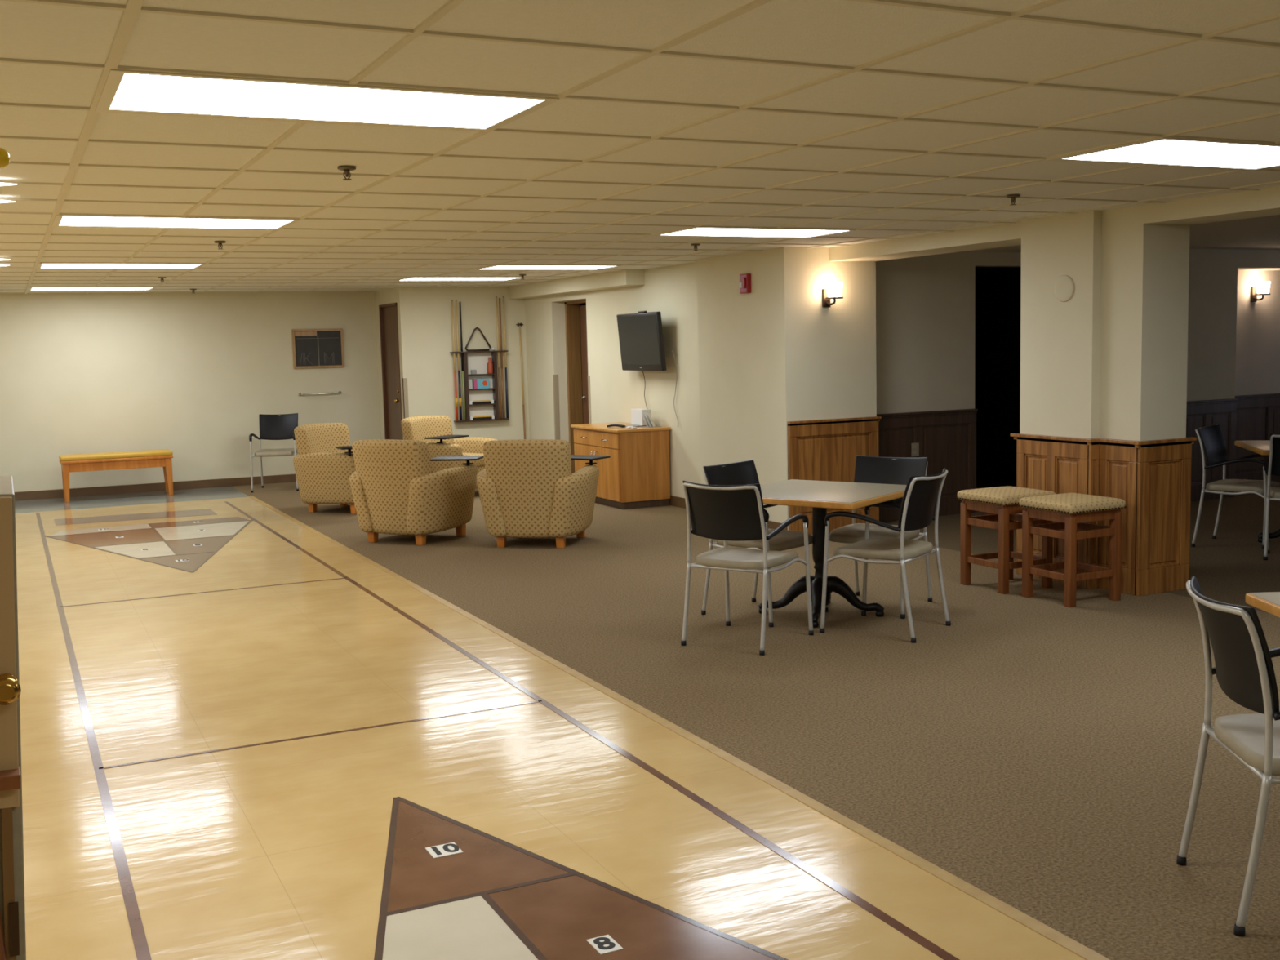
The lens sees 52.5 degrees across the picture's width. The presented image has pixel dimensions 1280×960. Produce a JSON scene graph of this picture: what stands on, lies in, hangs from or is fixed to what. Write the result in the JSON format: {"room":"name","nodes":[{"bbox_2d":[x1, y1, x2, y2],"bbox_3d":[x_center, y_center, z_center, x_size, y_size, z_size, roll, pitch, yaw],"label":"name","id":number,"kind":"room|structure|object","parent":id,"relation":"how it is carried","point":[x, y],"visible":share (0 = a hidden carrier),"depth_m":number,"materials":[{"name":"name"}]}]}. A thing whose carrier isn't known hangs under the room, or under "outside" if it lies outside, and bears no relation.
{"room":"recreation room","nodes":[
{"label":"recreation room","id":0,"kind":"room"},
{"bbox_2d":[14,486,248,513],"bbox_3d":[-7.750,0.405,14.028,6.640,0.100,1.480,-4,7,-26],"label":"strip","id":1,"kind":"object","parent":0,"point":[223,492],"visible":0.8,"depth_m":14.84,"materials":[{"name":"grey plastic"}]},
{"bbox_2d":[58,448,173,502],"bbox_3d":[-6.050,-0.056,15.045,1.200,0.520,0.400,-4,7,-26],"label":"bench","id":2,"kind":"object","parent":1,"relation":"on","point":[70,463],"visible":1,"depth_m":14.88,"materials":[{"name":"orange wood"}]},
{"bbox_2d":[0,291,381,492],"bbox_3d":[-7.254,-0.968,14.928,8.700,2.418,0.120,-4,7,-26],"label":"wall","id":3,"kind":"structure","parent":0,"point":[188,375],"depth_m":15.63,"materials":[{"name":"beige paint"}]},
{"bbox_2d":[14,474,296,501],"bbox_3d":[-7.176,0.188,14.999,8.545,0.100,0.012,-4,7,-26],"label":"baseboard","id":4,"kind":"structure","parent":3,"relation":"attached to","point":[147,487],"depth_m":15.61,"materials":[{"name":"brown wood"}]},
{"bbox_2d":[291,328,344,368],"bbox_3d":[-4.050,-1.656,16.356,0.630,0.490,0.030,-4,7,-26],"label":"board","id":5,"kind":"object","parent":3,"relation":"attached to","point":[312,348],"visible":1,"depth_m":16.35,"materials":[{"name":"brown wood"}]},
{"bbox_2d":[298,391,341,395],"bbox_3d":[-4.032,-1.093,16.398,0.540,0.040,0.064,-4,7,-26],"label":"wall bar","id":6,"kind":"object","parent":3,"relation":"attached to","point":[339,392],"visible":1,"depth_m":16.36,"materials":[{"name":"silver metal"}]},
{"bbox_2d":[373,286,413,439],"bbox_3d":[-3.065,-1.211,16.250,0.115,2.418,1.160,-4,7,-26],"label":"wall","id":7,"kind":"structure","parent":0,"point":[400,295],"depth_m":15.74,"materials":[{"name":"beige paint"}]},
{"bbox_2d":[378,302,403,439],"bbox_3d":[-3.042,-1.093,16.210,0.125,2.190,0.810,-4,7,-26],"label":"trim","id":8,"kind":"structure","parent":7,"relation":"attached to","point":[380,307],"depth_m":16.45,"materials":[{"name":"brown wood"}]},
{"bbox_2d":[382,305,401,439],"bbox_3d":[-3.079,-1.080,16.193,0.117,2.150,0.730,-4,7,-26],"label":"door","id":9,"kind":"structure","parent":7,"relation":"in","point":[389,323],"depth_m":16.22,"materials":[{"name":"brown wood"}]},
{"bbox_2d":[401,377,408,418],"bbox_3d":[-2.838,-0.647,15.789,0.056,1.180,0.056,-4,7,-26],"label":"trim","id":10,"kind":"structure","parent":7,"relation":"attached to","point":[404,380],"depth_m":15.73,"materials":[{"name":"white paint"}]},
{"bbox_2d":[408,286,529,439],"bbox_3d":[-2.003,-1.231,16.188,1.740,2.418,0.120,-4,7,-26],"label":"wall","id":11,"kind":"structure","parent":0,"point":[430,308],"depth_m":15.99,"materials":[{"name":"beige paint"}]},
{"bbox_2d":[449,350,509,422],"bbox_3d":[-1.974,-1.163,16.081,0.720,0.862,0.110,-4,7,-26],"label":"cue rack","id":12,"kind":"object","parent":11,"relation":"attached to","point":[473,360],"visible":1,"depth_m":16.11,"materials":[{"name":"brown wood"}]},
{"bbox_2d":[451,299,457,420],"bbox_3d":[-2.267,-1.461,15.892,0.034,1.470,0.033,-4,7,-26],"label":"pool cue","id":13,"kind":"object","parent":12,"relation":"on","point":[453,329],"visible":1,"depth_m":15.90,"materials":[{"name":"orange paint"}]},
{"bbox_2d":[455,299,462,420],"bbox_3d":[-2.222,-1.465,15.914,0.034,1.470,0.033,-4,7,-26],"label":"pool cue","id":14,"kind":"object","parent":12,"relation":"on","point":[457,332],"visible":1,"depth_m":15.91,"materials":[{"name":"blue paint"}]},
{"bbox_2d":[459,301,466,420],"bbox_3d":[-2.180,-1.458,15.935,0.033,1.450,0.031,-4,7,-26],"label":"pool cue","id":15,"kind":"object","parent":12,"relation":"on","point":[460,322],"visible":1,"depth_m":15.94,"materials":[{"name":"green paint"}]},
{"bbox_2d":[465,326,490,351],"bbox_3d":[-2.000,-1.739,16.020,0.340,0.297,0.022,-4,7,-26],"label":"triangle","id":16,"kind":"object","parent":12,"relation":"on","point":[477,327],"visible":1,"depth_m":16.01,"materials":[{"name":"brown wood"}]},
{"bbox_2d":[471,378,488,388],"bbox_3d":[-1.972,-1.193,16.089,0.205,0.120,0.042,-4,7,-26],"label":"game box","id":17,"kind":"object","parent":12,"relation":"on","point":[477,383],"visible":1,"depth_m":16.07,"materials":[{"name":"blue cardboard"}]},
{"bbox_2d":[469,400,493,404],"bbox_3d":[-1.971,-0.966,16.106,0.314,0.045,0.070,-4,7,-26],"label":"tray","id":18,"kind":"object","parent":12,"relation":"on","point":[482,402],"visible":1,"depth_m":16.08,"materials":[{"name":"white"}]},
{"bbox_2d":[468,387,494,390],"bbox_3d":[-1.973,-1.125,16.096,0.340,0.015,0.090,-4,7,-26],"label":"shelf","id":19,"kind":"object","parent":12,"relation":"attached to","point":[469,388],"depth_m":16.07,"materials":[{"name":"brown wood"}]},
{"bbox_2d":[468,373,494,375],"bbox_3d":[-1.977,-1.304,16.077,0.340,0.015,0.090,-4,7,-26],"label":"shelf","id":20,"kind":"object","parent":12,"relation":"attached to","point":[468,374],"depth_m":16.04,"materials":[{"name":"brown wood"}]},
{"bbox_2d":[470,415,494,420],"bbox_3d":[-1.966,-0.775,16.126,0.314,0.045,0.070,-4,7,-26],"label":"tray","id":21,"kind":"object","parent":12,"relation":"on","point":[482,417],"visible":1,"depth_m":16.10,"materials":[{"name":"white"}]},
{"bbox_2d":[469,403,495,405],"bbox_3d":[-1.968,-0.936,16.116,0.340,0.015,0.090,-4,7,-26],"label":"shelf","id":22,"kind":"object","parent":12,"relation":"attached to","point":[491,404],"depth_m":16.10,"materials":[{"name":"brown wood"}]},
{"bbox_2d":[487,356,493,373],"bbox_3d":[-1.861,-1.422,16.118,0.072,0.205,0.072,-4,7,-26],"label":"bottle","id":23,"kind":"object","parent":12,"relation":"on","point":[490,365],"visible":1,"depth_m":16.09,"materials":[{"name":"plastic"}]},
{"bbox_2d":[495,296,502,418],"bbox_3d":[-1.756,-1.520,16.138,0.033,1.510,0.031,-4,7,-26],"label":"pool cue","id":24,"kind":"object","parent":12,"relation":"on","point":[497,326],"visible":1,"depth_m":16.14,"materials":[{"name":"brown wood"}]},
{"bbox_2d":[498,297,505,417],"bbox_3d":[-1.720,-1.513,16.156,0.033,1.490,0.031,-4,7,-26],"label":"pool cue","id":25,"kind":"object","parent":12,"relation":"on","point":[500,331],"visible":1,"depth_m":16.15,"materials":[{"name":"brown wood"}]},
{"bbox_2d":[502,296,508,417],"bbox_3d":[-1.675,-1.526,16.177,0.033,1.510,0.031,-4,7,-26],"label":"pool cue","id":26,"kind":"object","parent":12,"relation":"on","point":[504,317],"visible":1,"depth_m":16.18,"materials":[{"name":"brown wood"}]},
{"bbox_2d":[15,497,1085,959],"bbox_3d":[-3.427,1.217,5.237,6.640,0.100,18.180,-4,7,-26],"label":"floor","id":27,"kind":"structure","parent":0,"point":[277,851],"depth_m":4.94,"materials":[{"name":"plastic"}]},
{"bbox_2d":[0,475,26,959],"bbox_3d":[-1.507,0.705,2.443,0.687,1.405,0.502,-4,7,-26],"label":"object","id":28,"kind":"object","parent":27,"relation":"on","point":[12,908],"visible":1,"depth_m":2.38,"materials":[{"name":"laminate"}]},
{"bbox_2d":[53,508,216,525],"bbox_3d":[-5.122,0.376,13.199,1.540,0.004,0.549,-4,6,-22],"label":"floor band","id":29,"kind":"object","parent":27,"relation":"on","point":[196,512],"visible":1,"depth_m":13.18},
{"bbox_2d":[44,516,253,572],"bbox_3d":[-4.065,0.558,11.190,1.881,0.007,3.223,-4,7,-26],"label":"target","id":30,"kind":"object","parent":27,"relation":"on","point":[184,545],"visible":1,"depth_m":11.56,"materials":[{"name":"brown"}]},
{"bbox_2d":[35,501,959,959],"bbox_3d":[-2.353,0.882,7.702,1.919,0.004,14.500,-4,7,-26],"label":"floor lines","id":31,"kind":"object","parent":27,"relation":"on","point":[141,948],"visible":1,"depth_m":5.01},
{"bbox_2d":[373,796,788,959],"bbox_3d":[-0.179,1.288,3.287,1.881,0.007,3.223,-4,7,-26],"label":"target","id":32,"kind":"object","parent":27,"relation":"on","point":[452,889],"visible":1,"depth_m":3.75,"materials":[{"name":"brown"}]},
{"bbox_2d":[508,269,644,298],"bbox_3d":[-0.794,-2.210,14.724,0.210,0.168,3.400,-4,7,-26],"label":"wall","id":33,"kind":"structure","parent":0,"point":[625,277],"depth_m":14.23,"materials":[{"name":"beige paint"}]},
{"bbox_2d":[579,303,586,424],"bbox_3d":[-0.165,-1.230,15.739,1.330,2.418,2.300,-4,7,-26],"label":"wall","id":34,"kind":"structure","parent":0,"point":[580,304],"depth_m":16.06,"materials":[{"name":"paint"}]},
{"bbox_2d":[564,299,586,473],"bbox_3d":[-0.577,-1.055,15.284,0.170,2.185,1.120,-4,7,-26],"label":"trim","id":35,"kind":"structure","parent":34,"relation":"attached to","point":[573,352],"depth_m":15.66,"materials":[{"name":"brown wood"}]},
{"bbox_2d":[579,305,589,423],"bbox_3d":[-0.561,-1.005,15.211,0.105,2.080,0.800,-4,6,-20],"label":"door","id":36,"kind":"structure","parent":34,"relation":"in","point":[583,308],"depth_m":15.44,"materials":[{"name":"brown wood"}]},
{"bbox_2d":[524,262,701,497],"bbox_3d":[-0.267,-1.072,14.250,0.170,2.418,4.900,-4,7,-26],"label":"wall","id":37,"kind":"structure","parent":0,"point":[671,291],"depth_m":13.75,"materials":[{"name":"beige paint"}]},
{"bbox_2d":[552,374,591,439],"bbox_3d":[-0.770,-0.638,15.211,0.056,1.180,1.090,-4,7,-26],"label":"trim","id":38,"kind":"structure","parent":37,"relation":"attached to","point":[555,378],"depth_m":15.64,"materials":[{"name":"beige paint"}]},
{"bbox_2d":[616,311,666,371],"bbox_3d":[0.054,-1.403,13.113,0.200,0.597,0.960,-4,7,-25],"label":"television","id":39,"kind":"object","parent":37,"relation":"attached to","point":[641,339],"visible":1,"depth_m":13.01,"materials":[{"name":"black plastic"}]},
{"bbox_2d":[671,350,678,426],"bbox_3d":[0.336,-0.897,12.761,0.039,0.752,0.090,-4,7,-26],"label":"cable","id":40,"kind":"object","parent":37,"relation":"hanging from","point":[672,350],"visible":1,"depth_m":12.76,"materials":[{"name":"plastic"}]},
{"bbox_2d":[669,495,787,529],"bbox_3d":[-0.088,0.151,13.657,0.192,0.100,6.320,-4,7,-26],"label":"baseboard","id":41,"kind":"structure","parent":37,"relation":"attached to","point":[680,502],"depth_m":12.82,"materials":[{"name":"brown rubber"}]},
{"bbox_2d":[0,0,1279,293],"bbox_3d":[1.151,-1.677,8.048,17.700,0.094,19.660,-4,7,-26],"label":"ceiling","id":42,"kind":"structure","parent":0,"point":[841,33],"depth_m":4.56,"materials":[{"name":"tile"}]},
{"bbox_2d":[0,147,10,168],"bbox_3d":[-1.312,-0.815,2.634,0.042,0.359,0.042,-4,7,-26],"label":"ball","id":43,"kind":"object","parent":42,"relation":"hanging from","point":[5,158],"visible":1,"depth_m":2.64,"materials":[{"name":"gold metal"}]},
{"bbox_2d":[27,286,155,290],"bbox_3d":[-5.949,-2.079,14.105,1.263,0.010,0.632,-4,7,-26],"label":"recessed light","id":44,"kind":"object","parent":42,"relation":"in","point":[140,287],"visible":0.98,"depth_m":14.10,"materials":[{"name":"white plastic"}]},
{"bbox_2d":[35,262,206,269],"bbox_3d":[-4.282,-1.766,10.716,1.263,0.010,0.632,-4,7,-26],"label":"recessed light","id":45,"kind":"object","parent":42,"relation":"in","point":[40,265],"visible":1,"depth_m":10.68,"materials":[{"name":"white plastic"}]},
{"bbox_2d":[40,263,199,268],"bbox_3d":[-4.275,-1.761,10.702,1.191,0.001,0.550,-4,7,-26],"label":"diffuser","id":46,"kind":"object","parent":45,"relation":"attached to","point":[44,265],"depth_m":10.71,"materials":[{"name":"white plastic"}]},
{"bbox_2d":[51,214,301,230],"bbox_3d":[-2.616,-1.453,7.327,1.263,0.010,0.632,-4,7,-26],"label":"recessed light","id":47,"kind":"object","parent":42,"relation":"in","point":[60,220],"visible":1,"depth_m":7.29,"materials":[{"name":"white plastic"}]},
{"bbox_2d":[213,240,226,249],"bbox_3d":[-2.806,-1.569,8.684,0.076,0.052,0.075,-4,7,-26],"label":"sprinkler","id":48,"kind":"object","parent":42,"relation":"attached to","point":[220,242],"visible":1,"depth_m":8.67,"materials":[{"name":"metal"}]},
{"bbox_2d":[94,69,559,132],"bbox_3d":[-0.950,-1.140,3.938,1.263,0.010,0.632,-4,7,-26],"label":"recessed light","id":49,"kind":"object","parent":42,"relation":"in","point":[124,91],"visible":1,"depth_m":3.89,"materials":[{"name":"white plastic"}]},
{"bbox_2d":[337,165,355,180],"bbox_3d":[-1.202,-1.258,5.331,0.076,0.052,0.075,-4,7,-26],"label":"sprinkler","id":50,"kind":"object","parent":42,"relation":"attached to","point":[346,169],"visible":1,"depth_m":5.32,"materials":[{"name":"metal"}]},
{"bbox_2d":[394,276,525,280],"bbox_3d":[-1.939,-2.167,13.982,1.263,0.010,0.632,-4,7,-26],"label":"recessed light","id":51,"kind":"object","parent":42,"relation":"in","point":[409,278],"visible":0.98,"depth_m":13.93,"materials":[{"name":"white plastic"}]},
{"bbox_2d":[473,265,622,270],"bbox_3d":[-0.880,-2.024,12.366,1.263,0.010,0.632,-4,7,-26],"label":"recessed light","id":52,"kind":"object","parent":42,"relation":"in","point":[493,267],"visible":0.98,"depth_m":12.35,"materials":[{"name":"white plastic"}]},
{"bbox_2d":[0,0,1279,293],"bbox_3d":[-2.098,-1.375,6.423,10.410,0.010,19.560,-4,7,-26],"label":"grid","id":53,"kind":"structure","parent":42,"relation":"attached to","point":[131,10],"depth_m":5.00,"materials":[{"name":"metal"}]},
{"bbox_2d":[651,226,855,238],"bbox_3d":[0.786,-1.711,8.976,1.263,0.010,0.632,-4,7,-26],"label":"recessed light","id":54,"kind":"object","parent":42,"relation":"in","point":[694,231],"visible":1,"depth_m":8.95,"materials":[{"name":"white plastic"}]},
{"bbox_2d":[1005,194,1020,204],"bbox_3d":[2.026,-1.519,7.050,0.076,0.052,0.075,-4,7,-26],"label":"sprinkler","id":55,"kind":"object","parent":42,"relation":"attached to","point":[1012,197],"visible":1,"depth_m":7.04,"materials":[{"name":"metal"}]},
{"bbox_2d":[1045,137,1279,170],"bbox_3d":[2.453,-1.398,5.587,1.263,0.010,0.632,-4,7,-26],"label":"recessed light","id":56,"kind":"object","parent":42,"relation":"in","point":[1171,152],"visible":1,"depth_m":5.53,"materials":[{"name":"white plastic"}]},
{"bbox_2d":[231,481,1279,959],"bbox_3d":[1.011,0.795,8.208,3.970,0.100,19.660,-4,7,-26],"label":"floor","id":57,"kind":"structure","parent":0,"point":[1038,752],"depth_m":5.83,"materials":[{"name":"brown carpet"}]},
{"bbox_2d":[248,413,298,493],"bbox_3d":[-4.329,-0.334,15.502,0.553,0.892,0.591,-2,6,-5],"label":"chair","id":58,"kind":"object","parent":57,"relation":"on","point":[272,427],"visible":0.81,"depth_m":15.66,"materials":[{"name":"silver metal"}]},
{"bbox_2d":[293,422,356,514],"bbox_3d":[-2.935,-0.128,13.238,1.111,0.885,1.047,1,7,25],"label":"lounge chair","id":59,"kind":"object","parent":57,"relation":"on","point":[324,464],"visible":0.59,"depth_m":12.98,"materials":[{"name":"beige fabric"}]},
{"bbox_2d":[349,439,484,545],"bbox_3d":[-1.926,0.069,11.110,1.052,0.885,0.921,2,7,27],"label":"lounge chair","id":60,"kind":"object","parent":57,"relation":"on","point":[394,490],"visible":1,"depth_m":10.78,"materials":[{"name":"beige fabric"}]},
{"bbox_2d":[400,415,497,488],"bbox_3d":[-2.125,-0.261,14.315,0.871,0.885,0.972,2,7,30],"label":"lounge chair","id":61,"kind":"object","parent":57,"relation":"on","point":[436,431],"visible":0.31,"depth_m":14.23,"materials":[{"name":"beige fabric"}]},
{"bbox_2d":[462,453,484,466],"bbox_3d":[-2.042,-0.214,14.277,0.580,0.154,0.520,2,7,30],"label":"seat cushion","id":62,"kind":"object","parent":61,"relation":"on","point":[479,463],"depth_m":14.20,"materials":[{"name":"beige fabric"}]},
{"bbox_2d":[515,322,525,439],"bbox_3d":[-1.467,-1.011,16.335,0.090,1.923,0.081,-4,7,-26],"label":"stick","id":63,"kind":"object","parent":57,"relation":"on","point":[518,324],"visible":0.85,"depth_m":16.32,"materials":[{"name":"brown wood"}]},
{"bbox_2d":[476,439,610,547],"bbox_3d":[-0.811,0.076,10.784,1.008,0.885,0.967,0,6,12],"label":"lounge chair","id":64,"kind":"object","parent":57,"relation":"on","point":[528,488],"visible":1,"depth_m":10.39,"materials":[{"name":"beige fabric"}]},
{"bbox_2d":[570,422,671,509],"bbox_3d":[-0.211,-0.162,13.367,0.603,0.790,1.170,-4,7,-26],"label":"base cabinet","id":65,"kind":"object","parent":57,"relation":"on","point":[636,474],"visible":0.88,"depth_m":12.91,"materials":[{"name":"brown wood"}]},
{"bbox_2d":[631,408,650,425],"bbox_3d":[0.010,-0.641,13.207,0.100,0.160,0.260,-4,7,-26],"label":"carton","id":66,"kind":"object","parent":65,"relation":"on","point":[637,418],"visible":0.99,"depth_m":13.15,"materials":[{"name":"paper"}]},
{"bbox_2d":[641,413,662,427],"bbox_3d":[0.099,-0.601,13.017,0.160,0.140,0.174,-6,8,-37],"label":"stand","id":67,"kind":"object","parent":65,"relation":"on","point":[647,418],"visible":1,"depth_m":13.00,"materials":[{"name":"white plastic"}]},
{"bbox_2d":[248,496,1110,959],"bbox_3d":[-0.443,0.944,6.691,0.050,0.013,18.200,-4,7,-26],"label":"trim","id":68,"kind":"structure","parent":57,"relation":"on","point":[1030,922],"depth_m":4.65,"materials":[{"name":"beige wood"}]},
{"bbox_2d":[680,480,813,655],"bbox_3d":[0.561,0.430,7.034,0.553,0.892,0.591,2,7,33],"label":"chair","id":69,"kind":"object","parent":57,"relation":"on","point":[733,513],"visible":1,"depth_m":6.85,"materials":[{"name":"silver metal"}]},
{"bbox_2d":[701,459,827,626],"bbox_3d":[0.716,0.353,7.736,0.591,0.892,0.553,4,8,44],"label":"chair","id":70,"kind":"object","parent":57,"relation":"on","point":[742,473],"visible":0.46,"depth_m":7.74,"materials":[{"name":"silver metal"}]},
{"bbox_2d":[758,479,906,627],"bbox_3d":[1.061,0.428,7.656,0.915,0.742,0.915,3,7,37],"label":"pedestal table","id":71,"kind":"object","parent":57,"relation":"on","point":[821,495],"visible":0.75,"depth_m":7.60,"materials":[{"name":"brown wood"}]},
{"bbox_2d":[828,455,932,618],"bbox_3d":[1.439,0.321,7.863,0.553,0.892,0.591,2,7,32],"label":"chair","id":72,"kind":"object","parent":57,"relation":"on","point":[868,469],"visible":0.49,"depth_m":7.97,"materials":[{"name":"silver metal"}]},
{"bbox_2d":[819,467,951,643],"bbox_3d":[1.382,0.390,7.224,0.591,0.892,0.553,3,7,35],"label":"chair","id":73,"kind":"object","parent":57,"relation":"on","point":[917,507],"visible":0.97,"depth_m":7.08,"materials":[{"name":"silver metal"}]},
{"bbox_2d":[956,485,1055,594],"bbox_3d":[2.367,0.372,8.399,0.464,0.633,0.464,-4,7,-26],"label":"upholstered stool","id":74,"kind":"object","parent":57,"relation":"on","point":[1002,501],"visible":0.84,"depth_m":8.30,"materials":[{"name":"brown wood"}]},
{"bbox_2d":[957,485,1055,506],"bbox_3d":[2.360,0.094,8.370,0.450,0.074,0.450,-4,7,-26],"label":"seat cushion","id":75,"kind":"object","parent":74,"relation":"on","point":[1008,495],"depth_m":8.25,"materials":[{"name":"fabric"}]},
{"bbox_2d":[1017,493,1126,607],"bbox_3d":[2.638,0.413,7.950,0.464,0.633,0.464,-4,7,-26],"label":"upholstered stool","id":76,"kind":"object","parent":57,"relation":"on","point":[1073,511],"visible":1,"depth_m":7.83,"materials":[{"name":"brown wood"}]},
{"bbox_2d":[1018,493,1125,514],"bbox_3d":[2.631,0.135,7.920,0.450,0.074,0.450,-4,7,-26],"label":"seat cushion","id":77,"kind":"object","parent":76,"relation":"on","point":[1064,503],"depth_m":7.79,"materials":[{"name":"fabric"}]},
{"bbox_2d":[1176,576,1279,937],"bbox_3d":[1.873,0.750,3.663,0.591,0.892,0.553,-1,6,5],"label":"chair","id":78,"kind":"object","parent":57,"relation":"on","point":[1244,670],"visible":1,"depth_m":3.56,"materials":[{"name":"silver metal"}]},
{"bbox_2d":[1245,591,1279,617],"bbox_3d":[2.495,0.781,3.938,0.915,0.742,0.915,-1,6,0],"label":"pedestal table","id":79,"kind":"object","parent":57,"relation":"on","point":[1269,602],"visible":1,"depth_m":4.25,"materials":[{"name":"brown wood"}]},
{"bbox_2d":[696,247,876,530],"bbox_3d":[1.280,-0.826,11.534,0.910,2.418,1.480,-4,7,-26],"label":"wall","id":80,"kind":"structure","parent":0,"point":[771,356],"depth_m":10.94,"materials":[{"name":"beige paint"}]},
{"bbox_2d":[738,273,751,293],"bbox_3d":[0.893,-1.676,11.086,0.060,0.164,0.124,-4,7,-26],"label":"fire alarm","id":81,"kind":"object","parent":80,"relation":"attached to","point":[744,282],"visible":1,"depth_m":11.04,"materials":[{"name":"red plastic"}]},
{"bbox_2d":[822,281,843,306],"bbox_3d":[1.587,-1.528,10.712,0.121,0.200,0.144,-4,7,-26],"label":"wall sconce","id":82,"kind":"object","parent":80,"relation":"attached to","point":[833,290],"visible":1,"depth_m":10.66,"materials":[{"name":"white glass"}]},
{"bbox_2d":[786,416,881,534],"bbox_3d":[1.647,-0.037,10.936,0.920,0.955,0.042,-4,7,-26],"label":"trim","id":83,"kind":"structure","parent":80,"relation":"attached to","point":[819,450],"depth_m":10.89,"materials":[{"name":"brown wood"}]},
{"bbox_2d":[974,266,1021,483],"bbox_3d":[2.942,-1.099,13.981,2.400,2.368,3.600,-4,7,-26],"label":"doorway","id":84,"kind":"structure","parent":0,"point":[997,289],"depth_m":14.38,"materials":[{"name":"black"}]},
{"bbox_2d":[829,186,1279,261],"bbox_3d":[4.422,-1.405,5.444,0.450,0.156,12.080,-4,7,-26],"label":"ceiling beam","id":85,"kind":"structure","parent":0,"point":[1261,202],"depth_m":8.84,"materials":[{"name":"beige paint"}]},
{"bbox_2d":[875,251,1279,413],"bbox_3d":[4.934,-1.043,12.729,6.720,2.418,0.400,-4,7,-26],"label":"wall","id":86,"kind":"structure","parent":0,"point":[926,304],"depth_m":11.68,"materials":[{"name":"paint"}]},
{"bbox_2d":[911,442,919,456],"bbox_3d":[2.461,-0.271,11.609,0.080,0.120,0.011,-4,7,-26],"label":"wall outlet","id":87,"kind":"object","parent":86,"relation":"attached to","point":[915,446],"visible":1,"depth_m":11.61,"materials":[{"name":"beige plastic"}]},
{"bbox_2d":[876,408,977,521],"bbox_3d":[2.506,-0.134,11.652,1.300,0.955,0.042,-4,7,-26],"label":"trim","id":88,"kind":"structure","parent":86,"relation":"attached to","point":[948,437],"depth_m":11.74,"materials":[{"name":"brown wood"}]},
{"bbox_2d":[1250,280,1271,302],"bbox_3d":[6.192,-1.880,12.966,0.121,0.200,0.144,-4,7,-26],"label":"wall sconce","id":89,"kind":"object","parent":86,"relation":"attached to","point":[1262,288],"visible":1,"depth_m":12.92,"materials":[{"name":"white glass"}]},
{"bbox_2d":[881,478,1279,613],"bbox_3d":[6.560,0.528,9.425,7.090,0.100,17.000,-4,7,-26],"label":"floor","id":90,"kind":"structure","parent":0,"point":[1231,566],"depth_m":10.00,"materials":[{"name":"carpet"}]},
{"bbox_2d":[1191,424,1279,553],"bbox_3d":[4.495,0.048,9.738,0.591,0.892,0.553,4,8,41],"label":"chair","id":91,"kind":"object","parent":90,"relation":"on","point":[1211,438],"visible":0.88,"depth_m":9.72,"materials":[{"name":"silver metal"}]},
{"bbox_2d":[1234,440,1279,542],"bbox_3d":[5.064,0.104,9.790,0.915,0.742,0.915,0,6,13],"label":"pedestal table","id":92,"kind":"object","parent":90,"relation":"on","point":[1262,447],"visible":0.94,"depth_m":9.87,"materials":[{"name":"brown wood"}]},
{"bbox_2d":[1262,433,1279,559],"bbox_3d":[4.714,0.099,9.205,0.553,0.892,0.591,2,7,27],"label":"chair","id":93,"kind":"object","parent":90,"relation":"on","point":[1272,464],"visible":0.98,"depth_m":9.13,"materials":[{"name":"silver metal"}]},
{"bbox_2d":[1019,204,1190,563],"bbox_3d":[2.978,-0.542,8.409,0.460,2.418,0.970,-4,7,-26],"label":"wall pillar","id":94,"kind":"structure","parent":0,"point":[1108,361],"depth_m":8.10,"materials":[{"name":"beige paint"}]},
{"bbox_2d":[1010,433,1092,588],"bbox_3d":[2.696,0.189,8.528,0.042,0.955,0.730,-4,7,-26],"label":"trim","id":95,"kind":"structure","parent":94,"relation":"attached to","point":[1057,464],"depth_m":8.48,"materials":[{"name":"brown wood"}]},
{"bbox_2d":[1053,275,1074,302],"bbox_3d":[2.711,-1.225,8.309,0.013,0.170,0.170,-4,7,-26],"label":"round cover plate","id":96,"kind":"object","parent":94,"relation":"attached to","point":[1064,288],"visible":1,"depth_m":8.30,"materials":[{"name":"beige paint"}]},
{"bbox_2d":[1086,438,1099,588],"bbox_3d":[2.873,0.215,8.230,0.069,0.955,0.042,-4,7,-26],"label":"trim","id":97,"kind":"structure","parent":94,"relation":"attached to","point":[1094,449],"depth_m":8.21,"materials":[{"name":"brown wood"}]},
{"bbox_2d":[1097,438,1137,595],"bbox_3d":[2.981,0.226,8.107,0.042,0.955,0.298,-4,7,-26],"label":"wainscot","id":98,"kind":"structure","parent":94,"relation":"attached to","point":[1117,461],"depth_m":8.07,"materials":[{"name":"brown wood"}]},
{"bbox_2d":[1133,437,1196,595],"bbox_3d":[3.246,0.225,8.045,0.500,0.955,0.042,-4,7,-26],"label":"wood paneling","id":99,"kind":"structure","parent":94,"relation":"attached to","point":[1163,466],"depth_m":8.04,"materials":[{"name":"brown wood"}]},
{"bbox_2d":[1186,248,1279,400],"bbox_3d":[6.544,-1.122,13.094,3.500,2.418,0.350,-4,7,-26],"label":"wall","id":100,"kind":"structure","parent":0,"point":[1213,273],"depth_m":12.33,"materials":[{"name":"paint"}]},
{"bbox_2d":[1186,398,1238,501],"bbox_3d":[5.419,-0.285,12.399,0.760,0.955,0.042,-4,7,-26],"label":"trim","id":101,"kind":"structure","parent":100,"relation":"attached to","point":[1202,413],"depth_m":12.40,"materials":[{"name":"brown wood"}]},
{"bbox_2d":[1235,393,1279,482],"bbox_3d":[6.836,-0.433,13.473,2.740,0.955,0.042,-4,7,-26],"label":"trim","id":102,"kind":"structure","parent":100,"relation":"attached to","point":[1257,415],"depth_m":13.18,"materials":[{"name":"brown wood"}]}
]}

